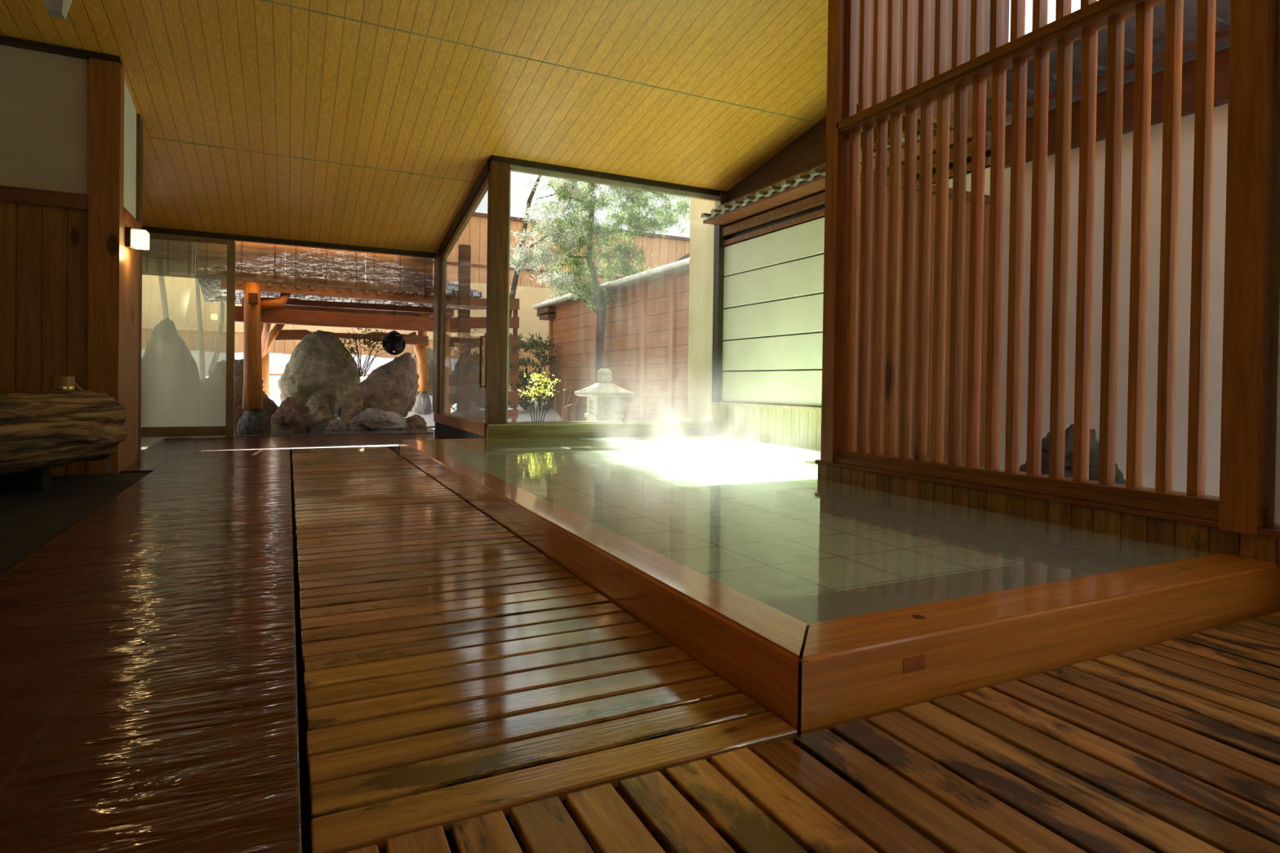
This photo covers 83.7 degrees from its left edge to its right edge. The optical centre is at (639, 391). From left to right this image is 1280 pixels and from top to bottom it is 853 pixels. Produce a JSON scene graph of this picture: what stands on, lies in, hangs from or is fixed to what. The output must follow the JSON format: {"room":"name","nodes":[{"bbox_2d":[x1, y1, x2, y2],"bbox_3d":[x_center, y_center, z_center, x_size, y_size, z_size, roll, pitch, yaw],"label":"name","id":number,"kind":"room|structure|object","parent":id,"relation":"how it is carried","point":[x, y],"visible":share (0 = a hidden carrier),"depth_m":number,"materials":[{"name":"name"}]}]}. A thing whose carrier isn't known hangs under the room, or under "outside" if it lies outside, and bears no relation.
{"room":"spa","nodes":[
{"label":"spa","id":0,"kind":"room"},
{"bbox_2d":[0,44,88,477],"bbox_3d":[-5.939,-1.082,5.673,2.545,3.760,0.140,1,1,-26],"label":"wall","id":1,"kind":"structure","parent":0,"point":[44,249],"depth_m":6.04,"materials":[{"name":"brown wood"}]},
{"bbox_2d":[0,185,88,209],"bbox_3d":[-5.891,-1.635,5.585,2.545,0.130,0.035,1,1,-26],"label":"trim","id":2,"kind":"structure","parent":1,"relation":"attached to","point":[7,193],"depth_m":6.00,"materials":[{"name":"brown wood"}]},
{"bbox_2d":[0,35,121,62],"bbox_3d":[-5.773,-2.890,5.623,2.770,0.055,0.080,1,1,-26],"label":"trim","id":3,"kind":"structure","parent":1,"relation":"attached to","point":[4,40],"depth_m":6.02,"materials":[{"name":"brown wood"}]},
{"bbox_2d":[121,79,139,469],"bbox_3d":[-4.849,-1.091,6.740,0.085,3.586,0.810,1,1,-26],"label":"wall","id":4,"kind":"structure","parent":0,"point":[131,258],"depth_m":6.77,"materials":[{"name":"beige paint"}]},
{"bbox_2d":[123,206,141,229],"bbox_3d":[-4.844,-1.607,6.739,0.105,0.100,0.820,1,1,-26],"label":"trim","id":5,"kind":"structure","parent":4,"relation":"attached to","point":[128,217],"depth_m":6.67,"materials":[{"name":"brown wood"}]},
{"bbox_2d":[124,226,149,250],"bbox_3d":[-4.643,-1.403,6.607,0.159,0.180,0.200,1,1,-26],"label":"wall lamp","id":6,"kind":"object","parent":4,"relation":"attached to","point":[134,238],"visible":1,"depth_m":6.54,"materials":[{"name":"white glass"}]},
{"bbox_2d":[0,433,449,852],"bbox_3d":[-2.810,0.845,3.491,6.260,0.160,14.720,1,1,-26],"label":"floor","id":7,"kind":"structure","parent":0,"point":[148,696],"depth_m":2.16,"materials":[{"name":"brown wood"}]},
{"bbox_2d":[0,390,128,493],"bbox_3d":[-4.556,0.377,4.457,0.723,0.747,2.736,1,1,11],"label":"bench","id":8,"kind":"object","parent":7,"relation":"on","point":[40,432],"visible":1,"depth_m":5.18,"materials":[{"name":"wood"}]},
{"bbox_2d":[49,376,84,392],"bbox_3d":[-4.377,0.008,5.532,0.294,0.242,0.151,0,1,-39],"label":"ladle","id":9,"kind":"object","parent":8,"relation":"on","point":[59,384],"visible":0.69,"depth_m":5.43,"materials":[{"name":"brown wood"}]},
{"bbox_2d":[86,57,124,475],"bbox_3d":[-4.688,-1.073,6.272,0.220,3.665,0.172,1,1,-26],"label":"post","id":10,"kind":"object","parent":7,"relation":"on","point":[106,77],"visible":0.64,"depth_m":6.20,"materials":[{"name":"brown wood"}]},
{"bbox_2d":[135,113,142,460],"bbox_3d":[-5.058,-1.023,7.123,0.130,3.437,0.160,1,1,-26],"label":"post","id":11,"kind":"object","parent":7,"relation":"on","point":[139,207],"visible":0.25,"depth_m":7.14,"materials":[{"name":"brown wood"}]},
{"bbox_2d":[141,436,164,453],"bbox_3d":[-6.160,0.655,8.638,0.560,0.040,2.320,1,1,-26],"label":"step slab","id":12,"kind":"structure","parent":7,"relation":"on","point":[147,442],"depth_m":8.90,"materials":[{"name":"stone"}]},
{"bbox_2d":[141,232,235,437],"bbox_3d":[-6.293,-0.765,9.925,1.155,2.830,0.070,1,1,-26],"label":"door","id":13,"kind":"structure","parent":7,"relation":"on","point":[169,413],"depth_m":9.99,"materials":[{"name":"brown glass"}]},
{"bbox_2d":[234,432,433,436],"bbox_3d":[-4.573,0.708,10.870,2.780,0.112,0.080,1,1,-26],"label":"trim","id":14,"kind":"structure","parent":7,"relation":"on","point":[386,433],"depth_m":10.77,"materials":[{"name":"brown wood"}]},
{"bbox_2d":[432,159,489,439],"bbox_3d":[-2.536,-1.010,10.005,0.158,3.522,3.380,1,1,-26],"label":"window frame","id":15,"kind":"structure","parent":7,"relation":"on","point":[449,426],"depth_m":10.76,"materials":[{"name":"brown wood"}]},
{"bbox_2d":[142,226,435,258],"bbox_3d":[-5.040,-2.189,10.535,4.040,0.100,0.100,1,1,-26],"label":"trim","id":16,"kind":"structure","parent":0,"point":[149,229],"depth_m":10.46,"materials":[{"name":"brown wood"}]},
{"bbox_2d":[195,240,285,284],"bbox_3d":[-5.766,-1.920,10.346,1.134,0.655,0.025,1,1,-26],"label":"bamboo blind","id":17,"kind":"object","parent":16,"relation":"hanging from","point":[267,270],"visible":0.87,"depth_m":10.37,"materials":[{"name":"brown wood"}]},
{"bbox_2d":[285,245,365,289],"bbox_3d":[-4.757,-1.911,10.843,1.108,0.655,0.025,1,1,-26],"label":"bamboo blind","id":18,"kind":"object","parent":16,"relation":"hanging from","point":[322,274],"visible":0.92,"depth_m":10.83,"materials":[{"name":"brown wood"}]},
{"bbox_2d":[365,252,433,293],"bbox_3d":[-3.799,-1.903,11.316,1.020,0.655,0.025,1,1,-26],"label":"bamboo blind","id":19,"kind":"object","parent":16,"relation":"hanging from","point":[379,282],"visible":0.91,"depth_m":11.30,"materials":[{"name":"brown wood"}]},
{"bbox_2d":[0,0,828,253],"bbox_3d":[-1.197,-3.514,4.189,9.700,2.878,14.880,1,1,-26],"label":"ceiling","id":20,"kind":"structure","parent":0,"point":[260,76],"depth_m":7.13,"materials":[{"name":"yellow wood"}]},
{"bbox_2d":[42,0,72,18],"bbox_3d":[-2.683,-2.595,3.093,0.380,1.861,0.200,1,1,-26],"label":"ceiling fixture","id":21,"kind":"object","parent":20,"relation":"hanging from","point":[56,8],"visible":1,"depth_m":3.14,"materials":[{"name":"grey plastic"}]},
{"bbox_2d":[148,137,475,182],"bbox_3d":[-3.602,-2.652,8.270,3.470,0.009,0.014,1,1,-26],"label":"trim","id":22,"kind":"structure","parent":20,"relation":"attached to","point":[148,137],"depth_m":8.15,"materials":[{"name":"brown wood"}]},
{"bbox_2d":[261,0,812,121],"bbox_3d":[-2.221,-3.090,6.032,9.300,0.009,0.014,1,1,-26],"label":"trim","id":23,"kind":"structure","parent":20,"relation":"attached to","point":[261,0],"depth_m":6.56,"materials":[{"name":"brown wood"}]},
{"bbox_2d":[290,452,711,852],"bbox_3d":[0.184,0.922,3.716,3.570,0.085,12.475,1,1,-26],"label":"drainage gap","id":24,"kind":"object","parent":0,"point":[302,717],"visible":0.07,"depth_m":1.81,"materials":[{"name":"stone"}]},
{"bbox_2d":[291,447,417,473],"bbox_3d":[-3.148,0.753,7.696,1.081,0.077,2.340,1,1,-26],"label":"duckboard","id":25,"kind":"object","parent":24,"relation":"on","point":[333,460],"visible":0.97,"depth_m":7.45,"materials":[{"name":"brown wood"}]},
{"bbox_2d":[293,468,477,522],"bbox_3d":[-2.085,0.791,5.539,1.081,0.076,2.430,1,1,-26],"label":"duckboard","id":26,"kind":"object","parent":24,"relation":"on","point":[360,494],"visible":0.95,"depth_m":5.20,"materials":[{"name":"brown wood"}]},
{"bbox_2d":[295,510,797,852],"bbox_3d":[-0.818,0.835,2.970,1.081,0.076,3.260,1,1,-26],"label":"duckboard","id":27,"kind":"object","parent":24,"relation":"on","point":[455,671],"visible":0.98,"depth_m":1.97,"materials":[{"name":"brown wood"}]},
{"bbox_2d":[345,687,1279,852],"bbox_3d":[0.769,0.882,0.488,1.720,0.077,2.564,1,1,-26],"label":"duckboard","id":28,"kind":"object","parent":24,"relation":"on","point":[984,770],"visible":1,"depth_m":1.45,"materials":[{"name":"brown wood"}]},
{"bbox_2d":[399,438,1279,742],"bbox_3d":[0.686,0.930,5.833,4.136,0.620,7.052,1,1,-26],"label":"bath","id":29,"kind":"object","parent":24,"relation":"on","point":[824,608],"visible":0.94,"depth_m":2.66,"materials":[{"name":"brown wood"}]},
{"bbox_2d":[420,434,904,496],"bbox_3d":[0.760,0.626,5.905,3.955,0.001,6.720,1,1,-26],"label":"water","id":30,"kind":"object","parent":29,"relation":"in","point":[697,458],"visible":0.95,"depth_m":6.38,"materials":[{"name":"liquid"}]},
{"bbox_2d":[815,459,1279,611],"bbox_3d":[2.940,0.760,2.092,0.185,0.400,7.130,1,1,-26],"label":"plinth","id":31,"kind":"object","parent":24,"relation":"on","point":[1175,537],"visible":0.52,"depth_m":3.57,"materials":[{"name":"brown wood"}]},
{"bbox_2d":[820,0,1278,535],"bbox_3d":[1.993,-1.685,4.018,0.180,4.483,2.613,1,1,-26],"label":"lattice screen","id":32,"kind":"object","parent":31,"relation":"on","point":[1241,505],"visible":0.94,"depth_m":3.77,"materials":[{"name":"brown wood"}]},
{"bbox_2d":[991,611,1279,816],"bbox_3d":[2.293,0.896,1.240,1.640,0.076,2.564,1,1,-26],"label":"duckboard","id":33,"kind":"object","parent":24,"relation":"on","point":[1203,706],"visible":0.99,"depth_m":1.94,"materials":[{"name":"brown wood"}]},
{"bbox_2d":[1266,0,1279,528],"bbox_3d":[3.562,-1.869,0.859,0.120,5.500,4.450,1,1,-26],"label":"wall","id":34,"kind":"structure","parent":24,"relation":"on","point":[1273,517],"depth_m":2.84,"materials":[{"name":"brown wood"}]},
{"bbox_2d":[725,0,1008,202],"bbox_3d":[2.147,-2.856,7.955,0.080,1.287,4.260,1,1,-26],"label":"wall","id":35,"kind":"structure","parent":0,"point":[807,151],"depth_m":8.46,"materials":[{"name":"brown wood"}]},
{"bbox_2d":[855,180,989,466],"bbox_3d":[2.210,-0.317,5.599,1.650,2.460,0.060,1,1,-26],"label":"wall partition","id":36,"kind":"structure","parent":0,"point":[986,219],"depth_m":5.61,"materials":[{"name":"brown wood"}]},
{"bbox_2d":[856,0,991,203],"bbox_3d":[2.240,-2.510,5.577,1.650,1.927,0.100,1,1,-26],"label":"trim","id":37,"kind":"structure","parent":36,"relation":"attached to","point":[987,2],"depth_m":5.57,"materials":[{"name":"brown wood"}]},
{"bbox_2d":[711,47,1229,496],"bbox_3d":[3.618,-0.628,4.705,0.240,3.140,11.460,1,1,-26],"label":"wall","id":38,"kind":"structure","parent":0,"point":[1220,117],"depth_m":5.64,"materials":[{"name":"white paint"}]},
{"bbox_2d":[484,155,726,439],"bbox_3d":[-0.331,-1.035,9.148,3.242,3.452,0.198,1,1,-25],"label":"window","id":39,"kind":"structure","parent":38,"relation":"in","point":[498,427],"depth_m":8.51,"materials":[{"name":"brown wood"}]},
{"bbox_2d":[700,122,986,226],"bbox_3d":[1.911,-2.354,7.792,0.480,0.280,4.120,1,1,-26],"label":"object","id":40,"kind":"object","parent":38,"relation":"on","point":[809,183],"visible":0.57,"depth_m":8.21,"materials":[{"name":"brown wood"}]},
{"bbox_2d":[986,0,1230,125],"bbox_3d":[4.580,-2.442,2.717,0.620,0.597,7.100,1,1,-26],"label":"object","id":41,"kind":"object","parent":38,"relation":"on","point":[1222,6],"visible":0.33,"depth_m":4.96,"materials":[{"name":"stone"}]},
{"bbox_3d":[-5.894,-1.126,8.086,0.520,3.800,4.150,1,1,-26],"label":"wall","id":42,"kind":"structure","parent":0,"visible":0},
{"bbox_2d":[142,238,195,278],"bbox_3d":[-6.568,-1.927,9.951,0.646,0.655,0.025,1,1,-26],"label":"bamboo blind","id":43,"kind":"object","parent":42,"relation":"attached to","point":[187,256],"visible":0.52,"depth_m":9.96,"materials":[{"name":"brown wood"}]},
{"label":"outside","id":44,"kind":"structure","parent":0,"visible":0},
{"bbox_3d":[3.781,0.859,2.380,1.700,0.220,7.100,1,1,-26],"label":"floor","id":45,"kind":"structure","parent":44,"visible":0},
{"bbox_2d":[1019,424,1125,484],"bbox_3d":[2.792,0.497,4.618,0.550,0.570,0.700,1,1,-26],"label":"rock","id":46,"kind":"object","parent":45,"relation":"on","point":[1094,443],"visible":0.18,"depth_m":4.47,"materials":[{"name":"grey stone"}]},
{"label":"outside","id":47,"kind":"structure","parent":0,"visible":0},
{"bbox_2d":[164,420,568,438],"bbox_3d":[-7.340,0.808,26.183,38.000,0.520,36.570,1,1,-26],"label":"ground","id":48,"kind":"structure","parent":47,"point":[430,428],"depth_m":12.79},
{"bbox_2d":[141,316,200,395],"bbox_3d":[-7.510,-0.182,11.348,0.950,2.000,0.900,1,1,-26],"label":"boulder","id":49,"kind":"object","parent":48,"relation":"on","point":[166,357],"visible":0.59,"depth_m":11.09,"materials":[{"name":"grey stone"}]},
{"bbox_2d":[200,359,278,422],"bbox_3d":[-7.088,0.171,12.566,1.550,1.480,1.000,1,1,-26],"label":"boulder","id":50,"kind":"object","parent":48,"relation":"on","point":[217,377],"visible":0.3,"depth_m":12.33,"materials":[{"name":"grey stone"}]},
{"bbox_2d":[234,392,245,435],"bbox_3d":[-6.503,0.419,11.645,0.338,0.820,0.314,1,1,39],"label":"rock","id":51,"kind":"object","parent":48,"relation":"on","point":[238,411],"visible":0.24,"depth_m":11.51,"materials":[{"name":"stone"}]},
{"bbox_2d":[236,408,271,435],"bbox_3d":[-5.828,0.537,10.796,0.460,0.620,0.420,1,1,-26],"label":"rock","id":52,"kind":"object","parent":48,"relation":"on","point":[253,421],"visible":0.67,"depth_m":10.65,"materials":[{"name":"grey stone"}]},
{"bbox_2d":[142,240,389,263],"bbox_3d":[-17.736,-2.956,24.045,18.400,6.800,6.100,1,1,-26],"label":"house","id":53,"kind":"structure","parent":48,"relation":"on","point":[167,241],"depth_m":23.16,"materials":[{"name":"wood"}]},
{"bbox_2d":[270,396,315,431],"bbox_3d":[-5.548,0.490,11.440,0.490,0.810,0.564,1,1,31],"label":"rock","id":54,"kind":"object","parent":48,"relation":"on","point":[291,415],"visible":0.77,"depth_m":11.29,"materials":[{"name":"brown stone"}]},
{"bbox_2d":[277,329,360,418],"bbox_3d":[-6.109,-0.277,13.709,1.500,1.780,1.100,1,1,-26],"label":"boulder","id":55,"kind":"object","parent":48,"relation":"on","point":[313,366],"visible":0.65,"depth_m":13.33,"materials":[{"name":"grey stone"}]},
{"bbox_2d":[306,393,335,423],"bbox_3d":[-5.640,0.432,12.495,0.582,0.800,0.473,1,1,5],"label":"rock","id":56,"kind":"object","parent":48,"relation":"on","point":[319,409],"visible":0.51,"depth_m":12.40,"materials":[{"name":"grey stone"}]},
{"bbox_2d":[314,419,327,429],"bbox_3d":[-5.425,0.661,11.944,0.550,0.360,0.300,1,1,-26],"label":"rock","id":57,"kind":"object","parent":48,"relation":"on","point":[318,424],"visible":0.16,"depth_m":11.89,"materials":[{"name":"stone"}]},
{"bbox_2d":[241,427,427,435],"bbox_3d":[-5.201,0.677,12.178,2.650,0.079,2.780,1,1,-26],"label":"pool water","id":58,"kind":"structure","parent":48,"relation":"on","point":[411,429],"depth_m":11.45,"materials":[{"name":"liquid"}]},
{"bbox_2d":[324,417,346,430],"bbox_3d":[-5.054,0.622,11.847,0.340,0.350,0.300,1,1,-26],"label":"rock","id":59,"kind":"object","parent":48,"relation":"on","point":[335,424],"visible":0.55,"depth_m":11.77,"materials":[{"name":"grey stone"}]},
{"bbox_2d":[196,248,484,413],"bbox_3d":[-5.560,-0.918,13.105,4.500,3.290,4.450,1,1,-26],"label":"pavilion","id":60,"kind":"object","parent":48,"relation":"on","point":[263,304],"visible":0.71,"depth_m":11.93,"materials":[{"name":"brown wood"}]},
{"bbox_2d":[382,301,405,355],"bbox_3d":[-4.454,-1.193,12.948,0.410,1.085,0.410,1,1,-26],"label":"lantern","id":61,"kind":"object","parent":60,"relation":"hanging from","point":[394,341],"visible":0.98,"depth_m":12.84,"materials":[{"name":"black metal"}]},
{"bbox_2d":[141,348,562,426],"bbox_3d":[-7.639,-0.030,15.496,18.000,1.762,5.350,1,1,-26],"label":"snow bank","id":62,"kind":"object","parent":48,"relation":"on","point":[277,362],"visible":0.11,"depth_m":15.98,"materials":[{"name":"white snow"}]},
{"bbox_2d":[156,240,168,319],"bbox_3d":[-9.488,-1.836,14.245,0.276,3.610,0.139,1,1,-26],"label":"bare sapling","id":63,"kind":"object","parent":62,"relation":"on","point":[162,282],"visible":0.22,"depth_m":14.21,"materials":[{"name":"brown plant"}]},
{"bbox_2d":[194,242,205,380],"bbox_3d":[-8.943,-1.535,14.519,0.232,3.003,0.099,1,1,-26],"label":"bare sapling","id":64,"kind":"object","parent":62,"relation":"on","point":[202,353],"visible":0.59,"depth_m":14.50,"materials":[{"name":"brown plant"}]},
{"bbox_2d":[207,257,225,374],"bbox_3d":[-8.679,-1.576,14.648,0.304,2.514,0.109,1,1,-26],"label":"bare sapling","id":65,"kind":"object","parent":62,"relation":"on","point":[217,350],"visible":0.6,"depth_m":14.65,"materials":[{"name":"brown plant"}]},
{"bbox_2d":[339,383,364,425],"bbox_3d":[-5.082,0.349,12.610,0.420,0.980,0.300,1,1,-26],"label":"rock","id":66,"kind":"object","parent":48,"relation":"on","point":[353,405],"visible":0.62,"depth_m":12.52,"materials":[{"name":"brown stone"}]},
{"bbox_2d":[328,328,387,377],"bbox_3d":[-5.220,-0.745,13.062,1.075,0.969,1.556,0,1,-45],"label":"shrub","id":67,"kind":"object","parent":48,"relation":"on","point":[361,371],"visible":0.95,"depth_m":12.76,"materials":[{"name":"green plant"}]},
{"bbox_2d":[333,351,418,418],"bbox_3d":[-4.846,0.046,13.222,1.500,1.580,1.100,1,1,-26],"label":"boulder","id":68,"kind":"object","parent":48,"relation":"on","point":[393,386],"visible":0.67,"depth_m":12.99,"materials":[{"name":"brown stone"}]},
{"bbox_2d":[345,407,409,430],"bbox_3d":[-4.514,0.571,12.224,1.120,0.600,0.550,1,1,-26],"label":"rock","id":69,"kind":"object","parent":48,"relation":"on","point":[371,419],"visible":0.68,"depth_m":12.05,"materials":[{"name":"grey stone"}]},
{"bbox_2d":[141,212,689,402],"bbox_3d":[-6.600,-2.174,19.082,25.000,5.650,0.270,1,1,-26],"label":"building","id":70,"kind":"structure","parent":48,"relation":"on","point":[180,291],"depth_m":19.94,"materials":[{"name":"beige paint"}]},
{"bbox_2d":[404,413,427,431],"bbox_3d":[-4.095,0.630,12.933,0.500,0.440,0.400,1,1,-26],"label":"rock","id":71,"kind":"object","parent":48,"relation":"on","point":[417,421],"visible":0.49,"depth_m":12.84,"materials":[{"name":"stone"}]},
{"bbox_2d":[411,347,432,396],"bbox_3d":[-4.958,-0.257,16.283,0.950,1.720,0.800,1,1,-26],"label":"boulder","id":72,"kind":"object","parent":48,"relation":"on","point":[429,352],"visible":0.2,"depth_m":16.07,"materials":[{"name":"grey stone"}]},
{"bbox_2d":[414,391,431,414],"bbox_3d":[-4.638,0.388,15.282,0.360,0.860,0.320,1,1,-26],"label":"rock","id":73,"kind":"object","parent":48,"relation":"on","point":[423,406],"visible":0.62,"depth_m":15.17,"materials":[{"name":"grey stone"}]},
{"bbox_2d":[450,402,484,422],"bbox_3d":[-3.198,0.510,13.150,0.700,0.700,0.500,1,1,-26],"label":"rock","id":74,"kind":"object","parent":48,"relation":"on","point":[473,406],"visible":0.2,"depth_m":13.07,"materials":[{"name":"grey stone"}]},
{"bbox_2d":[450,346,485,408],"bbox_3d":[-3.741,-0.142,15.064,0.833,1.950,0.923,1,1,26],"label":"boulder","id":75,"kind":"object","parent":48,"relation":"on","point":[473,369],"visible":0.17,"depth_m":14.86,"materials":[{"name":"grey stone"}]},
{"bbox_2d":[448,244,519,422],"bbox_3d":[-2.412,-0.718,11.092,1.070,3.020,0.130,1,1,-26],"label":"slatted screen","id":76,"kind":"object","parent":48,"relation":"on","point":[464,303],"visible":0.8,"depth_m":10.91,"materials":[{"name":"brown wood"}]},
{"bbox_2d":[451,328,559,410],"bbox_3d":[-3.196,-0.423,17.383,3.057,2.277,1.264,1,1,-26],"label":"hedge","id":77,"kind":"object","parent":48,"relation":"on","point":[532,341],"visible":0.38,"depth_m":17.53,"materials":[{"name":"green plant"}]},
{"bbox_2d":[508,173,599,329],"bbox_3d":[-1.752,-2.021,13.572,2.151,5.602,1.404,1,1,-26],"label":"tree","id":78,"kind":"object","parent":48,"relation":"on","point":[522,251],"visible":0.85,"depth_m":13.50,"materials":[{"name":"green plant"}]},
{"bbox_2d":[554,376,578,422],"bbox_3d":[-1.159,0.270,11.476,0.449,1.072,0.014,1,1,-26],"label":"bare twigs","id":79,"kind":"object","parent":48,"relation":"on","point":[556,376],"visible":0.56,"depth_m":11.45,"materials":[{"name":"brown plant"}]},
{"bbox_2d":[574,368,635,421],"bbox_3d":[-0.574,0.227,11.428,0.881,1.175,0.881,1,1,-26],"label":"stone lantern","id":80,"kind":"object","parent":48,"relation":"on","point":[604,397],"visible":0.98,"depth_m":11.26,"materials":[{"name":"stone"}]},
{"bbox_2d":[527,173,690,382],"bbox_3d":[-0.414,-2.362,14.679,4.605,6.312,2.008,1,1,-26],"label":"pine tree","id":81,"kind":"object","parent":48,"relation":"on","point":[598,300],"visible":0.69,"depth_m":14.33,"materials":[{"name":"green plant"}]},
{"bbox_2d":[532,252,689,421],"bbox_3d":[0.897,-1.157,15.474,3.925,3.900,8.800,1,1,-26],"label":"fence","id":82,"kind":"object","parent":48,"relation":"on","point":[646,350],"visible":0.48,"depth_m":13.76,"materials":[{"name":"red wood"}]},
{"bbox_2d":[687,197,716,421],"bbox_3d":[0.999,-1.502,10.270,0.250,4.700,0.735,1,1,-26],"label":"pillar","id":83,"kind":"structure","parent":48,"relation":"on","point":[700,406],"depth_m":10.24,"materials":[{"name":"yellow paint"}]},
{"bbox_3d":[-1.245,0.813,11.163,2.850,0.245,3.900,1,1,-26],"label":"snow","id":84,"kind":"object","parent":48,"relation":"on","visible":0},
{"bbox_2d":[518,371,566,422],"bbox_3d":[-1.617,0.242,11.488,0.776,1.119,0.510,1,1,-26],"label":"shrub","id":85,"kind":"object","parent":84,"relation":"on","point":[537,375],"visible":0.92,"depth_m":11.49,"materials":[{"name":"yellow plant"}]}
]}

